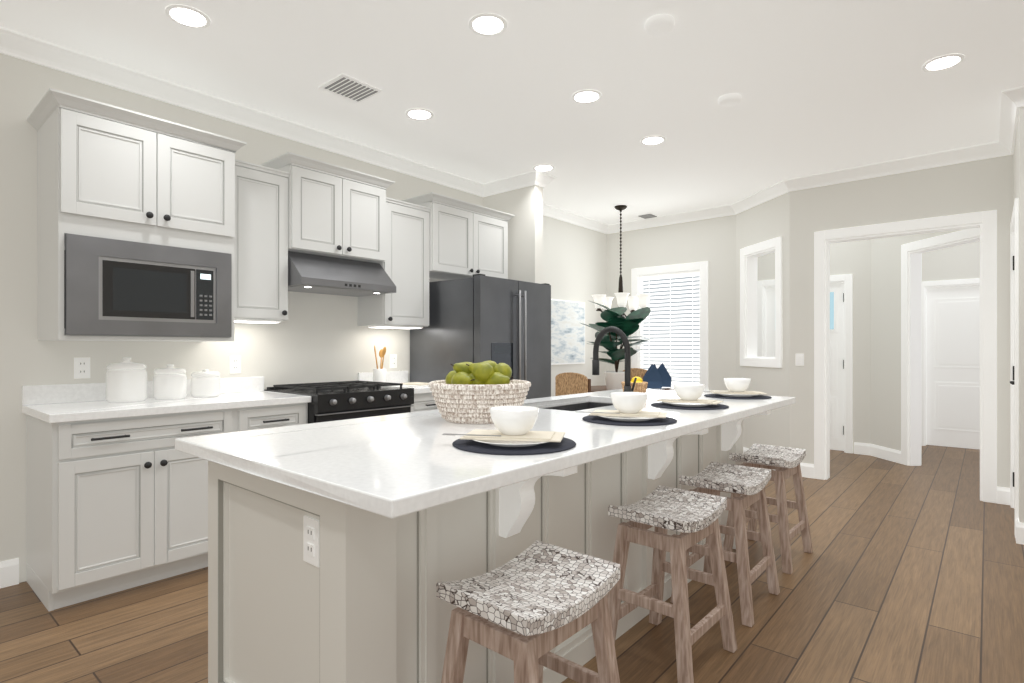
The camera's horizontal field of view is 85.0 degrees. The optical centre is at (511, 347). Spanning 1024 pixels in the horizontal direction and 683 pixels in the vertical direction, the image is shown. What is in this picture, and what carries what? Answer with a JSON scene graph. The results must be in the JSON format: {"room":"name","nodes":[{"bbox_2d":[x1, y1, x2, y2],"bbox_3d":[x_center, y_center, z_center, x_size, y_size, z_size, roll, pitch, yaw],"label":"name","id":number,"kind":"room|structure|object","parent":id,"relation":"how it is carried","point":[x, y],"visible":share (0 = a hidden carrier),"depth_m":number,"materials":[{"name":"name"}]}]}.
{"room":"kitchen","nodes":[
{"label":"kitchen","id":0,"kind":"room"},
{"bbox_2d":[0,0,1023,223],"bbox_3d":[1.670,-1.615,3.273,6.500,0.050,12.400,0,0,40],"label":"ceiling","id":1,"kind":"structure","parent":0,"point":[823,86],"depth_m":3.23,"materials":[{"name":"paint"}]},
{"bbox_2d":[592,205,650,317],"bbox_3d":[1.238,-0.930,6.292,0.652,1.320,0.638,0,0,40],"label":"pendant chandelier","id":2,"kind":"object","parent":1,"relation":"hanging from","point":[622,298],"visible":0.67,"depth_m":6.23,"materials":[{"name":"white glass"}]},
{"bbox_2d":[0,53,1023,582],"bbox_3d":[1.384,-0.190,2.860,6.240,2.800,11.240,0,0,40],"label":"wall","id":3,"kind":"structure","parent":0,"point":[321,339],"depth_m":4.67,"materials":[{"name":"paint"}]},
{"bbox_2d":[74,357,89,378],"label":"switch plates","id":4,"kind":"object","parent":3,"relation":"attached to","point":[81,367],"depth_m":3.07,"materials":[{"name":"white plastic"}]},
{"bbox_2d":[229,356,240,372],"label":"switch plates","id":5,"kind":"object","parent":3,"relation":"attached to","point":[234,361],"depth_m":3.70,"materials":[{"name":"white plastic"}]},
{"bbox_2d":[27,88,514,341],"bbox_3d":[-1.204,-0.642,4.035,0.530,1.205,3.431,0,0,40],"label":"upper cabinet","id":6,"kind":"object","parent":3,"relation":"attached to","point":[104,170],"visible":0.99,"depth_m":3.37,"materials":[{"name":"white wood"}]},
{"bbox_2d":[64,233,231,336],"bbox_3d":[-2.024,-0.302,3.067,0.442,0.477,0.756,0,0,40],"label":"microwave","id":7,"kind":"object","parent":6,"relation":"in","point":[112,286],"visible":1,"depth_m":2.88,"materials":[{"name":"black"}]},
{"bbox_2d":[234,319,280,322],"label":"under-cabinet lights","id":8,"kind":"object","parent":6,"relation":"attached to","point":[273,321],"depth_m":3.55,"materials":[{"name":"white plastic"}]},
{"bbox_2d":[368,325,422,328],"label":"under-cabinet lights","id":9,"kind":"object","parent":6,"relation":"attached to","point":[382,326],"depth_m":4.37,"materials":[{"name":"white plastic"}]},
{"bbox_2d":[288,251,395,296],"bbox_3d":[-1.276,-0.518,3.973,0.496,0.239,0.743,0,0,40],"label":"range hood","id":10,"kind":"object","parent":3,"relation":"attached to","point":[307,273],"visible":0.92,"depth_m":3.83,"materials":[{"name":"metal"}]},
{"bbox_2d":[390,354,396,367],"label":"switch plates","id":11,"kind":"object","parent":3,"relation":"attached to","point":[393,357],"depth_m":4.68,"materials":[{"name":"white plastic"}]},
{"bbox_2d":[0,26,1023,233],"bbox_3d":[0.671,-1.540,2.022,6.000,0.100,8.800,0,0,40],"label":"crown molding","id":12,"kind":"structure","parent":3,"relation":"attached to","point":[13,43],"depth_m":4.30,"materials":[{"name":"white"}]},
{"bbox_2d":[0,442,1023,587],"bbox_3d":[1.384,1.145,2.860,6.000,0.130,11.000,0,0,40],"label":"baseboard","id":13,"kind":"structure","parent":3,"relation":"attached to","point":[9,569],"depth_m":4.33,"materials":[{"name":"white wood"}]},
{"bbox_2d":[551,299,584,364],"bbox_3d":[0.656,-0.185,6.605,0.030,0.750,0.720,0,0,40],"label":"picture frame","id":14,"kind":"object","parent":3,"relation":"attached to","point":[567,330],"visible":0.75,"depth_m":6.58,"materials":[{"name":"white"}]},
{"bbox_2d":[641,272,699,387],"bbox_3d":[1.924,-0.209,6.796,0.760,1.392,0.055,0,0,40],"label":"window blinds","id":15,"kind":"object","parent":3,"relation":"in","point":[691,274],"depth_m":6.76,"materials":[{"name":"white plastic"}]},
{"bbox_2d":[643,276,699,384],"bbox_3d":[1.956,-0.210,6.835,0.764,1.364,0.005,0,0,40],"label":"window glass","id":16,"kind":"structure","parent":3,"relation":"in","point":[693,276],"depth_m":6.82,"materials":[{"name":"glass"}]},
{"bbox_2d":[795,354,803,365],"label":"switch plates","id":17,"kind":"object","parent":3,"relation":"attached to","point":[799,358],"depth_m":5.27,"materials":[{"name":"white plastic"}]},
{"bbox_2d":[766,283,843,450],"bbox_3d":[3.547,0.213,6.798,0.902,1.978,0.098,0,0,40],"label":"front door","id":18,"kind":"structure","parent":3,"relation":"in","point":[836,289],"depth_m":6.58,"materials":[{"name":"white wood"}]},
{"bbox_2d":[631,198,1018,533],"bbox_3d":[3.171,0.062,6.155,3.770,2.301,3.905,0,0,40],"label":"trim","id":19,"kind":"structure","parent":3,"relation":"attached to","point":[981,226],"depth_m":5.39,"materials":[{"name":"white wood"}]},
{"bbox_2d":[926,285,979,448],"bbox_3d":[5.457,0.223,6.682,0.842,1.958,0.098,0,0,40],"label":"hall door","id":20,"kind":"structure","parent":3,"relation":"in","point":[952,313],"depth_m":6.78,"materials":[{"name":"white wood"}]},
{"bbox_2d":[1010,256,1013,486],"bbox_3d":[3.541,0.168,3.913,0.098,2.068,0.792,0,0,40],"label":"door hinges","id":21,"kind":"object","parent":3,"relation":"in","point":[1011,382],"depth_m":4.21,"materials":[{"name":"black metal"}]},
{"bbox_2d":[0,445,1023,682],"bbox_3d":[1.670,1.235,3.273,6.500,0.050,12.400,0,0,40],"label":"floor","id":22,"kind":"structure","parent":0,"point":[908,576],"depth_m":2.58,"materials":[{"name":"brown wood"}]},
{"bbox_2d":[26,393,437,610],"bbox_3d":[-1.469,0.772,3.639,0.642,0.875,2.492,0,0,40],"label":"base cabinet","id":23,"kind":"object","parent":22,"relation":"on","point":[112,505],"visible":0.53,"depth_m":2.74,"materials":[{"name":"white wood"}]},
{"bbox_2d":[22,371,431,422],"bbox_3d":[-1.476,0.265,3.636,0.631,0.139,2.510,0,0,40],"label":"countertop","id":24,"kind":"structure","parent":23,"relation":"on","point":[57,403],"depth_m":3.02,"materials":[{"name":"white stone"}]},
{"bbox_2d":[106,357,146,402],"bbox_3d":[-2.132,0.172,3.095,0.190,0.245,0.190,0,0,40],"label":"canister","id":25,"kind":"object","parent":24,"relation":"on","point":[126,381],"visible":1,"depth_m":3.02,"materials":[{"name":"white ceramic"}]},
{"bbox_2d":[153,364,186,399],"bbox_3d":[-1.993,0.194,3.259,0.170,0.200,0.170,0,0,40],"label":"canister","id":26,"kind":"object","parent":24,"relation":"on","point":[169,382],"visible":1,"depth_m":3.19,"materials":[{"name":"white ceramic"}]},
{"bbox_2d":[191,369,220,396],"bbox_3d":[-1.867,0.211,3.407,0.162,0.165,0.162,0,0,40],"label":"canister","id":27,"kind":"object","parent":24,"relation":"on","point":[206,383],"visible":1,"depth_m":3.35,"materials":[{"name":"white ceramic"}]},
{"bbox_2d":[373,345,385,381],"bbox_3d":[-1.047,0.136,4.433,0.104,0.316,0.108,0,0,40],"label":"utensil crock","id":28,"kind":"object","parent":24,"relation":"on","point":[379,374],"visible":0.73,"depth_m":4.40,"materials":[{"name":"white ceramic"}]},
{"bbox_2d":[399,382,428,386],"bbox_3d":[-0.726,0.283,4.347,0.260,0.021,0.190,0,0,40],"label":"dish towel","id":29,"kind":"object","parent":24,"relation":"on","point":[412,384],"visible":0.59,"depth_m":4.28,"materials":[{"name":"white fabric"}]},
{"bbox_2d":[264,381,413,423],"bbox_3d":[-1.189,0.726,3.896,0.726,0.945,0.749,0,0,40],"label":"range","id":30,"kind":"object","parent":22,"relation":"on","point":[341,400],"visible":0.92,"depth_m":3.67,"materials":[{"name":"black metal"}]},
{"bbox_2d":[410,274,550,399],"bbox_3d":[-0.242,0.316,4.848,0.886,1.765,0.910,0,0,40],"label":"refrigerator","id":31,"kind":"object","parent":22,"relation":"on","point":[478,318],"visible":0.44,"depth_m":4.54,"materials":[{"name":"metal"}]},
{"bbox_2d":[208,402,770,682],"bbox_3d":[0.291,0.772,2.586,1.052,0.876,2.814,0,0,40],"label":"kitchen island","id":32,"kind":"object","parent":22,"relation":"on","point":[304,587],"visible":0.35,"depth_m":1.68,"materials":[{"name":"white paint"}]},
{"bbox_2d":[175,389,794,518],"bbox_3d":[0.302,0.314,2.592,1.140,0.038,2.998,0,0,40],"label":"island countertop","id":33,"kind":"structure","parent":32,"relation":"on","point":[391,466],"depth_m":1.62,"materials":[{"name":"white stone"}]},
{"bbox_2d":[428,360,530,423],"bbox_3d":[-0.132,0.173,2.299,0.423,0.243,0.423,0,0,40],"label":"basket","id":34,"kind":"object","parent":33,"relation":"on","point":[466,395],"visible":0.91,"depth_m":2.16,"materials":[{"name":"white wicker"}]},
{"bbox_2d":[442,406,575,454],"bbox_3d":[0.007,0.240,1.721,0.380,0.108,0.380,0,0,40],"label":"place setting","id":35,"kind":"object","parent":33,"relation":"on","point":[513,436],"visible":1,"depth_m":1.66,"materials":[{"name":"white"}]},
{"bbox_2d":[542,402,612,410],"bbox_3d":[0.384,0.429,3.028,0.428,0.192,0.788,0,0,40],"label":"sink","id":36,"kind":"object","parent":33,"relation":"in","point":[588,405],"visible":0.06,"depth_m":3.37,"materials":[{"name":"metal"}]},
{"bbox_2d":[592,326,636,391],"bbox_3d":[0.536,0.090,2.936,0.239,0.408,0.095,0,0,40],"label":"faucet","id":37,"kind":"object","parent":33,"relation":"on","point":[595,362],"visible":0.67,"depth_m":2.89,"materials":[{"name":"black metal"}]},
{"bbox_2d":[576,392,676,425],"bbox_3d":[0.479,0.240,2.291,0.380,0.108,0.380,0,0,40],"label":"place setting","id":38,"kind":"object","parent":33,"relation":"on","point":[628,405],"visible":1,"depth_m":2.23,"materials":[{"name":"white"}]},
{"bbox_2d":[621,377,647,392],"bbox_3d":[0.765,0.237,3.491,0.165,0.115,0.165,0,0,40],"label":"basket","id":39,"kind":"object","parent":33,"relation":"on","point":[640,386],"visible":0.55,"depth_m":3.43,"materials":[{"name":"beige wicker"}]},
{"bbox_2d":[647,384,728,409],"bbox_3d":[0.895,0.240,2.843,0.391,0.108,0.380,0,0,40],"label":"place setting","id":40,"kind":"object","parent":33,"relation":"on","point":[689,395],"visible":0.99,"depth_m":2.78,"materials":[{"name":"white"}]},
{"bbox_2d":[703,378,771,398],"bbox_3d":[1.363,0.240,3.384,0.380,0.108,0.380,0,0,40],"label":"place setting","id":41,"kind":"object","parent":33,"relation":"on","point":[737,387],"visible":1,"depth_m":3.33,"materials":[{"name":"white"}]},
{"bbox_2d":[436,540,619,682],"bbox_3d":[0.053,0.905,1.498,0.376,0.607,0.455,0,0,40],"label":"stool","id":42,"kind":"object","parent":22,"relation":"on","point":[546,594],"visible":1,"depth_m":1.44,"materials":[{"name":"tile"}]},
{"bbox_2d":[555,372,590,395],"bbox_3d":[0.778,0.730,5.884,0.480,0.959,0.460,0,0,-42],"label":"dining chair","id":43,"kind":"object","parent":22,"relation":"on","point":[568,383],"visible":0.24,"depth_m":5.71,"materials":[{"name":"brown wicker"}]},
{"bbox_2d":[591,385,672,391],"bbox_3d":[1.235,0.830,6.204,1.060,0.759,1.060,0,0,40],"label":"dining table","id":44,"kind":"object","parent":22,"relation":"on","point":[593,388],"visible":0.06,"depth_m":6.06,"materials":[{"name":"brown wood"}]},
{"bbox_2d":[581,301,651,389],"bbox_3d":[1.112,-0.030,5.855,0.744,0.957,0.722,0,0,-5],"label":"plant","id":45,"kind":"object","parent":44,"relation":"on","point":[628,325],"visible":0.76,"depth_m":5.78,"materials":[{"name":"green plant"}]},
{"bbox_2d":[643,363,672,389],"bbox_3d":[1.577,0.308,6.111,0.264,0.282,0.566,0,0,33],"label":"napkin","id":46,"kind":"object","parent":44,"relation":"on","point":[657,379],"visible":0.79,"depth_m":5.99,"materials":[{"name":"blue fabric"}]},
{"bbox_2d":[623,368,646,380],"bbox_3d":[1.371,0.730,6.823,0.480,0.959,0.460,0,0,-40],"label":"dining chair","id":47,"kind":"object","parent":22,"relation":"on","point":[635,372],"visible":0.06,"depth_m":6.93,"materials":[{"name":"brown wicker"}]},
{"bbox_2d":[607,485,736,682],"bbox_3d":[0.618,0.905,2.199,0.381,0.607,0.459,0,0,40],"label":"stool","id":48,"kind":"object","parent":22,"relation":"on","point":[693,514],"visible":0.96,"depth_m":2.13,"materials":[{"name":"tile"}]},
{"bbox_2d":[670,462,779,626],"bbox_3d":[1.038,0.905,2.708,0.375,0.607,0.455,0,0,40],"label":"stool","id":49,"kind":"object","parent":22,"relation":"on","point":[748,482],"visible":0.81,"depth_m":2.64,"materials":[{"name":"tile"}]},
{"bbox_2d":[723,443,812,573],"bbox_3d":[1.499,0.905,3.274,0.383,0.607,0.461,0,0,40],"label":"stool","id":50,"kind":"object","parent":22,"relation":"on","point":[785,461],"visible":0.76,"depth_m":3.21,"materials":[{"name":"wood"}]}
]}

